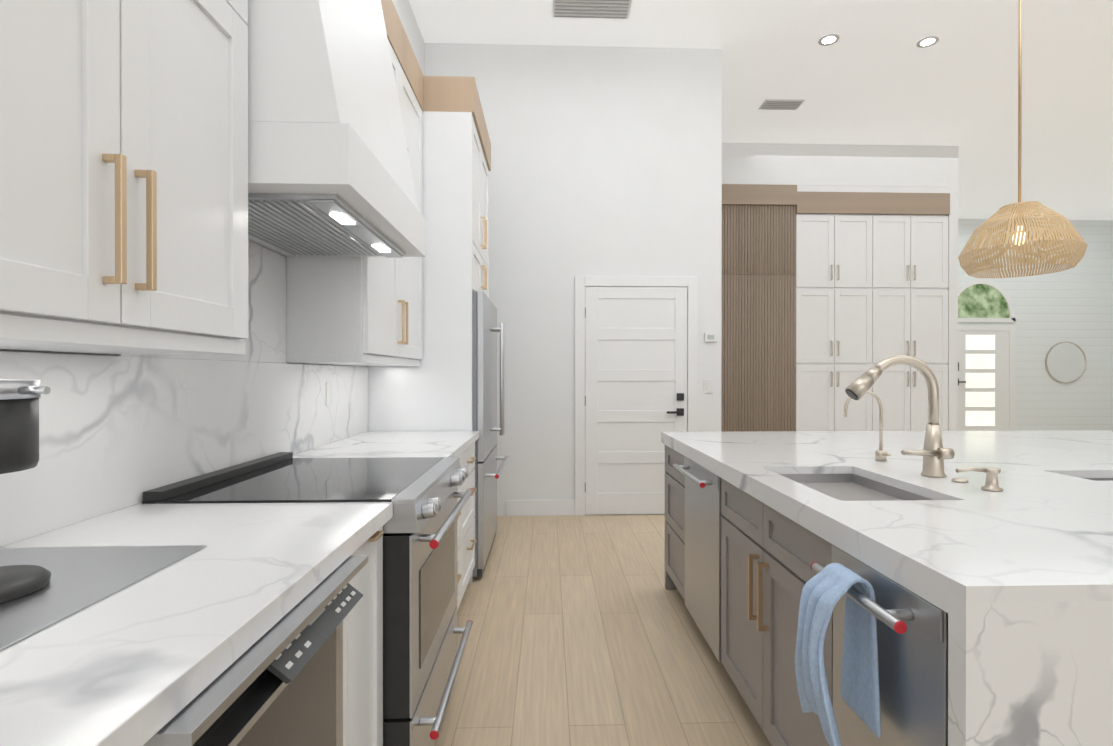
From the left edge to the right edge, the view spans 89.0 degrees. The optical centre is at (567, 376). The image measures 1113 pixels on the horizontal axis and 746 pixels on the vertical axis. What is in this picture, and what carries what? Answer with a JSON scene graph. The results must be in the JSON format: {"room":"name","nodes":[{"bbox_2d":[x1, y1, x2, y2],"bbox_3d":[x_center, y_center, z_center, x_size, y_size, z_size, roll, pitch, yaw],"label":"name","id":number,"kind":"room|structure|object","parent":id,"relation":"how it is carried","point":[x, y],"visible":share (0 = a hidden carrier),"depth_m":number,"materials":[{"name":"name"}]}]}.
{"room":"kitchen","nodes":[
{"label":"kitchen","id":0,"kind":"room"},
{"bbox_2d":[0,0,424,366],"bbox_3d":[-1.126,-0.831,-0.590,0.120,4.170,11.390,0,0,-2],"label":"wall","id":1,"kind":"structure","parent":0,"point":[403,8],"depth_m":4.43,"materials":[{"name":"paint"}]},
{"bbox_2d":[0,0,247,347],"bbox_3d":[-0.946,-0.935,0.981,0.342,1.693,0.840,0,0,-2],"label":"upper cabinet","id":2,"kind":"object","parent":1,"relation":"attached to","point":[123,176],"depth_m":1.00,"materials":[{"name":"white wood"}]},
{"bbox_2d":[0,351,367,543],"bbox_3d":[-1.122,0.141,1.338,0.016,0.383,4.038,0,0,-2],"label":"backsplash","id":3,"kind":"structure","parent":1,"relation":"attached to","point":[113,430],"depth_m":1.52,"materials":[{"name":"white stone"}]},
{"bbox_2d":[164,256,371,355],"bbox_3d":[-0.976,-0.938,1.866,0.342,1.693,0.930,0,0,-2],"label":"upper cabinet","id":4,"kind":"object","parent":1,"relation":"attached to","point":[329,298],"depth_m":2.32,"materials":[{"name":"white wood"}]},
{"bbox_2d":[246,0,425,257],"bbox_3d":[-0.858,-1.019,1.870,0.579,1.107,0.890,0,0,-2],"label":"range hood","id":5,"kind":"object","parent":1,"relation":"attached to","point":[329,171],"visible":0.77,"depth_m":1.53,"materials":[{"name":"white metal"}]},
{"bbox_2d":[288,0,422,363],"bbox_3d":[-1.010,-0.941,2.844,0.342,1.693,1.028,0,0,-2],"label":"upper cabinet","id":6,"kind":"object","parent":1,"relation":"attached to","point":[396,282],"depth_m":2.86,"materials":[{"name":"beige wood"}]},
{"bbox_2d":[425,43,721,515],"bbox_3d":[0.059,-0.850,5.089,2.640,4.170,0.120,0,0,-2],"label":"wall","id":7,"kind":"structure","parent":0,"point":[606,160],"depth_m":5.03,"materials":[{"name":"paint"}]},
{"bbox_2d":[506,500,574,515],"bbox_3d":[0.416,1.166,5.039,1.930,0.140,0.013,0,0,-2],"label":"baseboard","id":8,"kind":"structure","parent":7,"relation":"attached to","point":[540,507],"depth_m":5.01,"materials":[{"name":"white paint"}]},
{"bbox_2d":[575,276,697,515],"bbox_3d":[0.614,0.174,5.013,1.097,2.124,0.072,0,0,-2],"label":"back door","id":9,"kind":"structure","parent":7,"relation":"in","point":[630,371],"depth_m":5.04,"materials":[{"name":"white wood"}]},
{"bbox_2d":[704,380,711,392],"bbox_3d":[1.258,0.091,5.066,0.075,0.120,0.010,0,0,-2],"label":"light switch","id":10,"kind":"object","parent":7,"relation":"attached to","point":[707,386],"visible":1,"depth_m":5.06,"materials":[{"name":"white plastic"}]},
{"bbox_2d":[704,333,716,341],"bbox_3d":[1.281,-0.349,5.057,0.110,0.080,0.026,0,0,-2],"label":"thermostat","id":11,"kind":"object","parent":7,"relation":"attached to","point":[710,337],"visible":1,"depth_m":5.05,"materials":[{"name":"white plastic"}]},
{"bbox_2d":[434,514,771,745],"bbox_3d":[4.917,1.274,2.331,12.560,0.060,16.800,0,0,-2],"label":"floor","id":12,"kind":"structure","parent":0,"point":[585,630],"depth_m":2.55,"materials":[{"name":"brown wood"}]},
{"bbox_2d":[142,452,472,745],"bbox_3d":[-0.744,0.773,1.875,0.763,0.945,0.766,0,0,-2],"label":"range","id":13,"kind":"object","parent":12,"relation":"on","point":[422,656],"visible":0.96,"depth_m":1.65,"materials":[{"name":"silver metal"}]},
{"bbox_2d":[343,520,388,745],"bbox_3d":[-0.805,0.810,1.336,0.648,0.875,0.303,0,0,-2],"label":"base cabinet","id":14,"kind":"object","parent":12,"relation":"on","point":[363,625],"depth_m":1.38,"materials":[{"name":"white wood"}]},
{"bbox_2d":[0,502,392,745],"bbox_3d":[-0.762,0.356,0.409,0.672,0.040,2.155,0,0,-2],"label":"countertop","id":15,"kind":"structure","parent":14,"relation":"on","point":[114,671],"depth_m":0.79,"materials":[{"name":"white stone"}]},
{"bbox_2d":[0,545,206,649],"bbox_3d":[-0.894,0.332,0.882,0.395,0.003,0.430,0,0,-2],"label":"tray","id":16,"kind":"object","parent":15,"relation":"on","point":[81,578],"visible":1,"depth_m":0.94,"materials":[{"name":"gray silicone rubber"}]},
{"bbox_2d":[0,380,50,603],"bbox_3d":[-0.933,0.167,0.855,0.285,0.326,0.174,0,0,-2],"label":"coffee machine","id":17,"kind":"object","parent":16,"relation":"on","point":[19,425],"visible":1,"depth_m":0.86,"materials":[{"name":"black plastic"}]},
{"bbox_2d":[143,555,367,745],"bbox_3d":[-0.727,0.603,0.884,0.638,0.452,0.590,0,0,-2],"label":"dishwasher","id":18,"kind":"object","parent":14,"relation":"in","point":[279,683],"visible":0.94,"depth_m":0.89,"materials":[{"name":"silver metal"}]},
{"bbox_2d":[392,456,463,610],"bbox_3d":[-0.847,0.806,2.537,0.648,0.875,0.560,0,0,-2],"label":"base cabinet","id":19,"kind":"object","parent":12,"relation":"on","point":[460,518],"depth_m":2.81,"materials":[{"name":"white wood"}]},
{"bbox_2d":[366,76,490,583],"bbox_3d":[-0.887,-0.276,3.865,0.659,3.030,0.985,0,0,-2],"label":"enclosure","id":20,"kind":"object","parent":12,"relation":"on","point":[432,391],"visible":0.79,"depth_m":3.38,"materials":[{"name":"white wood"}]},
{"bbox_2d":[464,444,475,592],"bbox_3d":[-0.866,0.804,3.093,0.648,0.875,0.553,0,0,-2],"label":"base cabinet","id":21,"kind":"object","parent":12,"relation":"on","point":[469,457],"depth_m":3.16,"materials":[{"name":"white wood"}]},
{"bbox_2d":[293,432,478,457],"bbox_3d":[-0.844,0.348,2.812,0.672,0.040,1.113,0,0,-2],"label":"countertop","id":22,"kind":"structure","parent":21,"relation":"on","point":[369,444],"depth_m":2.69,"materials":[{"name":"white stone"}]},
{"bbox_2d":[472,291,507,577],"bbox_3d":[-0.807,0.362,3.870,0.744,1.755,0.925,0,0,-2],"label":"fridge","id":23,"kind":"object","parent":12,"relation":"on","point":[485,329],"visible":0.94,"depth_m":3.53,"materials":[{"name":"silver metal"}]},
{"bbox_2d":[721,184,949,431],"bbox_3d":[3.369,-0.592,7.466,2.979,3.640,0.647,0,0,-2],"label":"pantry","id":24,"kind":"object","parent":12,"relation":"on","point":[828,298],"visible":0.79,"depth_m":7.17,"materials":[{"name":"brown wood"}]},
{"bbox_2d":[662,438,1112,745],"bbox_3d":[1.940,0.818,2.161,2.722,0.855,2.428,0,0,-2],"label":"kitchen island","id":25,"kind":"object","parent":12,"relation":"on","point":[1013,579],"depth_m":1.43,"materials":[{"name":"stone"}]},
{"bbox_2d":[673,456,722,661],"bbox_3d":[0.853,0.766,2.545,0.659,0.747,0.564,0,0,-2],"label":"dishwasher","id":26,"kind":"object","parent":25,"relation":"in","point":[703,514],"visible":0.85,"depth_m":2.46,"materials":[{"name":"silver metal"}]},
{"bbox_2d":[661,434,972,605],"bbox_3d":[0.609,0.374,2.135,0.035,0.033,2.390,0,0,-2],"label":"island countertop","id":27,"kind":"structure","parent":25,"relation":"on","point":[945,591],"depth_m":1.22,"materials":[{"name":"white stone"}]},
{"bbox_2d":[844,391,891,460],"bbox_3d":[1.162,0.191,2.188,0.166,0.275,0.081,0,0,-2],"label":"filter faucet","id":28,"kind":"object","parent":25,"relation":"on","point":[881,454],"visible":0.85,"depth_m":2.21,"materials":[{"name":"silver metal"}]},
{"bbox_2d":[811,545,947,745],"bbox_3d":[0.900,0.771,1.171,0.659,0.747,0.384,0,0,-2],"label":"dishwasher","id":29,"kind":"object","parent":25,"relation":"in","point":[912,637],"visible":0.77,"depth_m":1.08,"materials":[{"name":"silver metal"}]},
{"bbox_2d":[795,563,880,745],"bbox_3d":[0.554,0.590,1.178,0.124,0.372,0.170,0,0,-2],"label":"hanging towel","id":30,"kind":"object","parent":29,"relation":"hanging from","point":[826,589],"visible":0.96,"depth_m":1.16,"materials":[{"name":"blue fabric"}]},
{"bbox_2d":[845,355,954,477],"bbox_3d":[1.086,0.130,1.868,0.331,0.401,0.087,0,0,-2],"label":"faucet","id":31,"kind":"object","parent":25,"relation":"on","point":[934,453],"visible":1,"depth_m":1.86,"materials":[{"name":"silver metal"}]},
{"bbox_2d":[951,478,967,482],"bbox_3d":[1.231,0.326,1.776,0.044,0.009,0.044,0,0,-2],"label":"button","id":32,"kind":"object","parent":25,"relation":"on","point":[960,480],"visible":1,"depth_m":1.76,"materials":[{"name":"silver metal"}]},
{"bbox_2d":[955,467,1002,490],"bbox_3d":[1.199,0.298,1.650,0.132,0.066,0.052,0,0,-2],"label":"soap dispenser","id":33,"kind":"object","parent":25,"relation":"on","point":[992,482],"visible":1,"depth_m":1.64,"materials":[{"name":"silver metal"}]},
{"bbox_2d":[409,0,1112,219],"bbox_3d":[4.917,-2.966,2.317,12.560,0.080,16.800,0,0,-2],"label":"ceiling","id":34,"kind":"structure","parent":0,"point":[874,74],"depth_m":5.41,"materials":[{"name":"paint"}]},
{"bbox_2d":[552,0,631,18],"bbox_3d":[0.191,-2.923,4.456,0.620,0.017,0.320,0,0,-2],"label":"ceiling vent","id":35,"kind":"object","parent":34,"relation":"in","point":[609,9],"visible":0.98,"depth_m":4.50,"materials":[{"name":"white metal"}]},
{"bbox_2d":[758,99,804,109],"bbox_3d":[2.306,-2.928,6.100,0.420,0.017,0.220,0,0,-2],"label":"ceiling vent","id":36,"kind":"object","parent":34,"relation":"in","point":[781,104],"visible":0.98,"depth_m":6.08,"materials":[{"name":"white metal"}]},
{"bbox_2d":[818,34,839,45],"bbox_3d":[2.276,-2.930,4.928,0.170,0.005,0.170,0,0,-2],"label":"recessed light","id":37,"kind":"object","parent":34,"relation":"in","point":[828,39],"visible":1,"depth_m":4.92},
{"bbox_2d":[916,36,938,47],"bbox_3d":[3.155,-2.931,4.958,0.170,0.005,0.170,0,0,-2],"label":"recessed light","id":38,"kind":"object","parent":34,"relation":"in","point":[927,41],"visible":1,"depth_m":4.95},
{"bbox_2d":[958,0,1086,277],"bbox_3d":[2.009,-1.696,2.511,0.450,2.459,0.428,0,0,-2],"label":"pendant light","id":39,"kind":"object","parent":34,"relation":"hanging from","point":[1018,231],"visible":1,"depth_m":2.45,"materials":[{"name":"beige wicker"}]},
{"bbox_2d":[722,143,948,186],"bbox_3d":[3.079,-2.680,7.468,3.560,0.525,0.620,0,0,-2],"label":"wall","id":40,"kind":"structure","parent":0,"point":[839,164],"depth_m":7.17,"materials":[{"name":"paint"}]},
{"bbox_2d":[797,185,948,192],"bbox_3d":[3.870,-2.375,7.496,1.978,0.081,0.620,0,0,-2],"label":"soffit","id":41,"kind":"structure","parent":0,"point":[807,188],"depth_m":7.19,"materials":[{"name":"paint"}]},
{"bbox_2d":[947,146,957,430],"bbox_3d":[4.872,-0.862,8.876,0.120,4.170,3.300,0,0,-2],"label":"wall","id":42,"kind":"structure","parent":0,"point":[952,289],"depth_m":7.23,"materials":[{"name":"paint"}]},
{"bbox_2d":[958,219,1112,430],"bbox_3d":[7.792,-0.868,10.688,5.840,4.170,0.120,0,0,-2],"label":"wall","id":43,"kind":"structure","parent":0,"point":[1074,305],"depth_m":10.68,"materials":[{"name":"paint"}]},
{"bbox_2d":[958,325,1014,430],"bbox_3d":[7.740,0.128,10.586,1.330,2.180,0.080,0,0,-2],"label":"entry door","id":44,"kind":"structure","parent":43,"relation":"in","point":[986,377],"depth_m":10.62,"materials":[{"name":"white wood"}]},
{"bbox_2d":[958,278,1015,322],"bbox_3d":[7.739,-1.423,10.605,1.330,0.820,0.032,0,0,-2],"label":"arched transom window","id":45,"kind":"structure","parent":43,"relation":"in","point":[983,300],"depth_m":10.61,"materials":[{"name":"glass"}]},
{"bbox_2d":[1045,342,1085,382],"bbox_3d":[9.393,-0.263,10.668,0.780,0.780,0.027,0,0,-2],"label":"round mirror","id":46,"kind":"object","parent":43,"relation":"attached to","point":[1065,362],"visible":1,"depth_m":10.66,"materials":[{"name":"clear glass"}]}
]}

